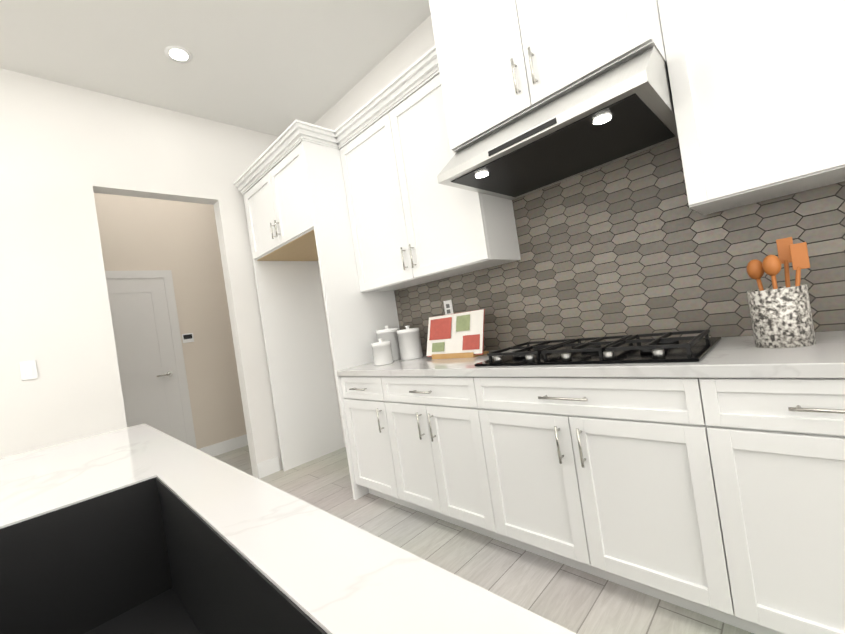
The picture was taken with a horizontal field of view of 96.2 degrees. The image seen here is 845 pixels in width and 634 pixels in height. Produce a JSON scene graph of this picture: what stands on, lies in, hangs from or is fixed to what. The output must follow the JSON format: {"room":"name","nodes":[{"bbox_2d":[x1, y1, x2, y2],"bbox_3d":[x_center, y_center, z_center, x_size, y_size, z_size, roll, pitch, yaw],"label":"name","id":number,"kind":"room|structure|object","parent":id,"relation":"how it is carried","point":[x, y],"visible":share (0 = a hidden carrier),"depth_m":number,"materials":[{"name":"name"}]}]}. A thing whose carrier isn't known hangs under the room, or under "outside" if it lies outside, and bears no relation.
{"room":"kitchen","nodes":[
{"label":"kitchen","id":0,"kind":"room"},
{"bbox_2d":[0,68,282,477],"bbox_3d":[-4.004,0.163,1.112,0.140,3.230,8.200,-9,-1,45],"label":"wall","id":1,"kind":"structure","parent":0,"point":[67,152],"depth_m":2.69,"materials":[{"name":"paint"}]},
{"bbox_2d":[19,360,37,380],"bbox_3d":[-2.532,0.342,2.438,0.009,0.120,0.075,-9,-1,45],"label":"switch plate","id":2,"kind":"object","parent":1,"relation":"attached to","point":[28,370],"visible":1,"depth_m":2.44,"materials":[{"name":"white plastic"}]},
{"bbox_2d":[94,193,246,448],"bbox_3d":[-2.995,0.031,3.978,0.140,3.230,3.700,-9,-1,45],"label":"wall","id":3,"kind":"structure","parent":0,"point":[179,240],"depth_m":4.26,"materials":[{"name":"paint"}]},
{"bbox_2d":[105,270,196,448],"bbox_3d":[-2.963,0.586,3.784,0.053,2.120,1.040,-9,-1,45],"label":"hall door","id":4,"kind":"structure","parent":3,"relation":"in","point":[149,351],"depth_m":3.96,"materials":[{"name":"paint"}]},
{"bbox_2d":[182,333,193,342],"bbox_3d":[-2.610,0.233,4.220,0.009,0.100,0.110,-9,-1,45],"label":"thermostat","id":5,"kind":"object","parent":3,"relation":"attached to","point":[188,337],"visible":1,"depth_m":4.22,"materials":[{"name":"white plastic"}]},
{"bbox_2d":[198,434,247,456],"bbox_3d":[-2.009,1.456,4.631,0.014,0.130,1.400,-9,-1,45],"label":"baseboard","id":6,"kind":"structure","parent":3,"relation":"attached to","point":[216,449],"depth_m":4.36,"materials":[{"name":"white wood"}]},
{"bbox_2d":[0,0,430,136],"bbox_3d":[-1.536,-1.902,-1.394,10.300,0.100,8.900,-9,-1,45],"label":"ceiling","id":7,"kind":"structure","parent":0,"point":[278,68],"depth_m":2.60,"materials":[{"name":"paint"}]},
{"bbox_2d":[164,46,192,62],"bbox_3d":[-1.676,-1.804,2.607,0.163,0.005,0.163,-9,0,36],"label":"recessed light","id":8,"kind":"object","parent":7,"relation":"in","point":[178,54],"visible":1,"depth_m":2.59,"materials":[{"name":"white plastic"}]},
{"bbox_2d":[241,136,348,263],"bbox_3d":[-0.975,-0.924,3.300,1.095,0.639,0.647,-9,-1,45],"label":"upper cabinet","id":9,"kind":"object","parent":0,"relation":"attached to","point":[295,206],"depth_m":2.86,"materials":[{"name":"white wood"}]},
{"bbox_2d":[314,15,434,446],"bbox_3d":[1.991,-0.727,0.966,8.940,3.230,0.140,-9,-1,45],"label":"wall","id":10,"kind":"structure","parent":0,"point":[417,43],"depth_m":3.01,"materials":[{"name":"paint"}]},
{"bbox_2d":[337,80,524,295],"bbox_3d":[-0.020,-0.823,2.585,1.180,1.129,0.347,-9,-1,45],"label":"upper cabinet","id":11,"kind":"object","parent":0,"relation":"attached to","point":[405,231],"depth_m":2.43,"materials":[{"name":"white wood"}]},
{"bbox_2d":[214,445,753,633],"bbox_3d":[-1.048,1.392,-1.415,10.300,0.100,8.900,-9,-1,45],"label":"floor","id":12,"kind":"structure","parent":0,"point":[575,600],"depth_m":1.76,"materials":[{"name":"grey wood"}]},
{"bbox_2d":[0,423,575,633],"bbox_3d":[-0.564,0.817,0.037,3.075,0.914,1.450,-9,-1,45],"label":"kitchen island","id":13,"kind":"object","parent":12,"relation":"on","point":[143,528],"visible":1,"depth_m":0.72,"materials":[{"name":"white stone"}]},
{"bbox_2d":[337,376,404,505],"bbox_3d":[-0.117,0.787,2.709,0.520,0.874,0.627,-9,-1,45],"label":"base cabinet","id":14,"kind":"object","parent":12,"relation":"on","point":[368,415],"depth_m":2.50,"materials":[{"name":"white wood"}]},
{"bbox_2d":[385,376,508,543],"bbox_3d":[0.275,0.726,2.314,0.840,0.874,0.627,-9,-1,45],"label":"base cabinet","id":15,"kind":"object","parent":12,"relation":"on","point":[442,428],"depth_m":2.02,"materials":[{"name":"white wood"}]},
{"bbox_2d":[485,376,764,633],"bbox_3d":[0.843,0.639,1.743,1.020,0.874,0.627,-9,-1,45],"label":"base cabinet","id":16,"kind":"object","parent":12,"relation":"on","point":[637,485],"depth_m":1.38,"materials":[{"name":"white wood"}]},
{"bbox_2d":[337,328,844,379],"bbox_3d":[0.716,0.196,1.792,3.109,0.040,0.647,-9,-1,45],"label":"countertop","id":17,"kind":"structure","parent":16,"relation":"on","point":[736,357],"depth_m":1.29,"materials":[{"name":"white stone"}]},
{"bbox_2d":[371,335,395,365],"bbox_3d":[-0.280,0.237,2.632,0.135,0.179,0.135,-8,0,0],"label":"canister","id":18,"kind":"object","parent":17,"relation":"on","point":[391,345],"depth_m":2.58,"materials":[{"name":"white ceramic"}]},
{"bbox_2d":[376,326,397,359],"bbox_3d":[-0.248,0.193,2.848,0.176,0.259,0.176,-8,0,0],"label":"canister","id":19,"kind":"object","parent":17,"relation":"on","point":[388,331],"depth_m":2.77,"materials":[{"name":"white ceramic"}]},
{"bbox_2d":[394,326,422,359],"bbox_3d":[-0.092,0.180,2.735,0.164,0.239,0.164,-8,0,0],"label":"canister","id":20,"kind":"object","parent":17,"relation":"on","point":[408,341],"depth_m":2.67,"materials":[{"name":"white ceramic"}]},
{"bbox_2d":[426,309,488,358],"bbox_3d":[0.217,0.114,2.421,0.460,0.274,0.160,-9,-1,45],"label":"cookbook","id":21,"kind":"object","parent":17,"relation":"on","point":[458,335],"visible":1,"depth_m":2.38,"materials":[{"name":"multicoloured paper"}]},
{"bbox_2d":[473,328,724,367],"bbox_3d":[0.751,0.144,1.728,0.910,0.050,0.515,-9,-1,45],"label":"cooktop","id":22,"kind":"object","parent":17,"relation":"in","point":[672,345],"depth_m":1.62,"materials":[{"name":"black metal"}]},
{"bbox_2d":[747,237,815,347],"bbox_3d":[1.218,-0.084,1.296,0.165,0.359,0.152,-9,-1,45],"label":"utensil crock","id":23,"kind":"object","parent":17,"relation":"on","point":[781,317],"visible":1,"depth_m":1.25,"materials":[{"name":"stone"}]},
{"bbox_2d":[729,380,844,633],"bbox_3d":[1.355,0.560,1.228,0.680,0.874,0.627,-9,-1,45],"label":"base cabinet","id":24,"kind":"object","parent":12,"relation":"on","point":[791,433],"depth_m":1.08,"materials":[{"name":"white wood"}]},
{"bbox_2d":[417,0,676,203],"bbox_3d":[0.537,-1.302,1.737,0.900,1.179,0.677,-9,-1,45],"label":"upper cabinet","id":25,"kind":"object","parent":0,"relation":"attached to","point":[521,99],"depth_m":1.61,"materials":[{"name":"white wood"}]},
{"bbox_2d":[437,45,690,200],"bbox_3d":[0.609,-0.806,1.733,0.892,0.195,0.680,-9,-1,45],"label":"range hood","id":26,"kind":"object","parent":25,"relation":"attached to","point":[622,110],"depth_m":1.56,"materials":[{"name":"silver metal"}]},
{"bbox_2d":[393,76,844,355],"bbox_3d":[0.855,-0.402,2.022,3.110,1.106,0.008,-9,-1,45],"label":"backsplash","id":27,"kind":"structure","parent":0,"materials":[{"name":"tile"}]},
{"bbox_2d":[443,300,453,314],"bbox_3d":[0.186,-0.059,2.715,0.075,0.120,0.008,-9,-1,45],"label":"outlet","id":28,"kind":"object","parent":27,"relation":"attached to","point":[448,307],"visible":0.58,"depth_m":2.71,"materials":[{"name":"white plastic"}]},
{"bbox_2d":[661,0,844,219],"bbox_3d":[1.386,-1.040,1.172,1.030,1.129,0.347,-9,-1,45],"label":"upper cabinet","id":29,"kind":"object","parent":0,"relation":"attached to","point":[759,85],"depth_m":1.27,"materials":[{"name":"white wood"}]}
]}

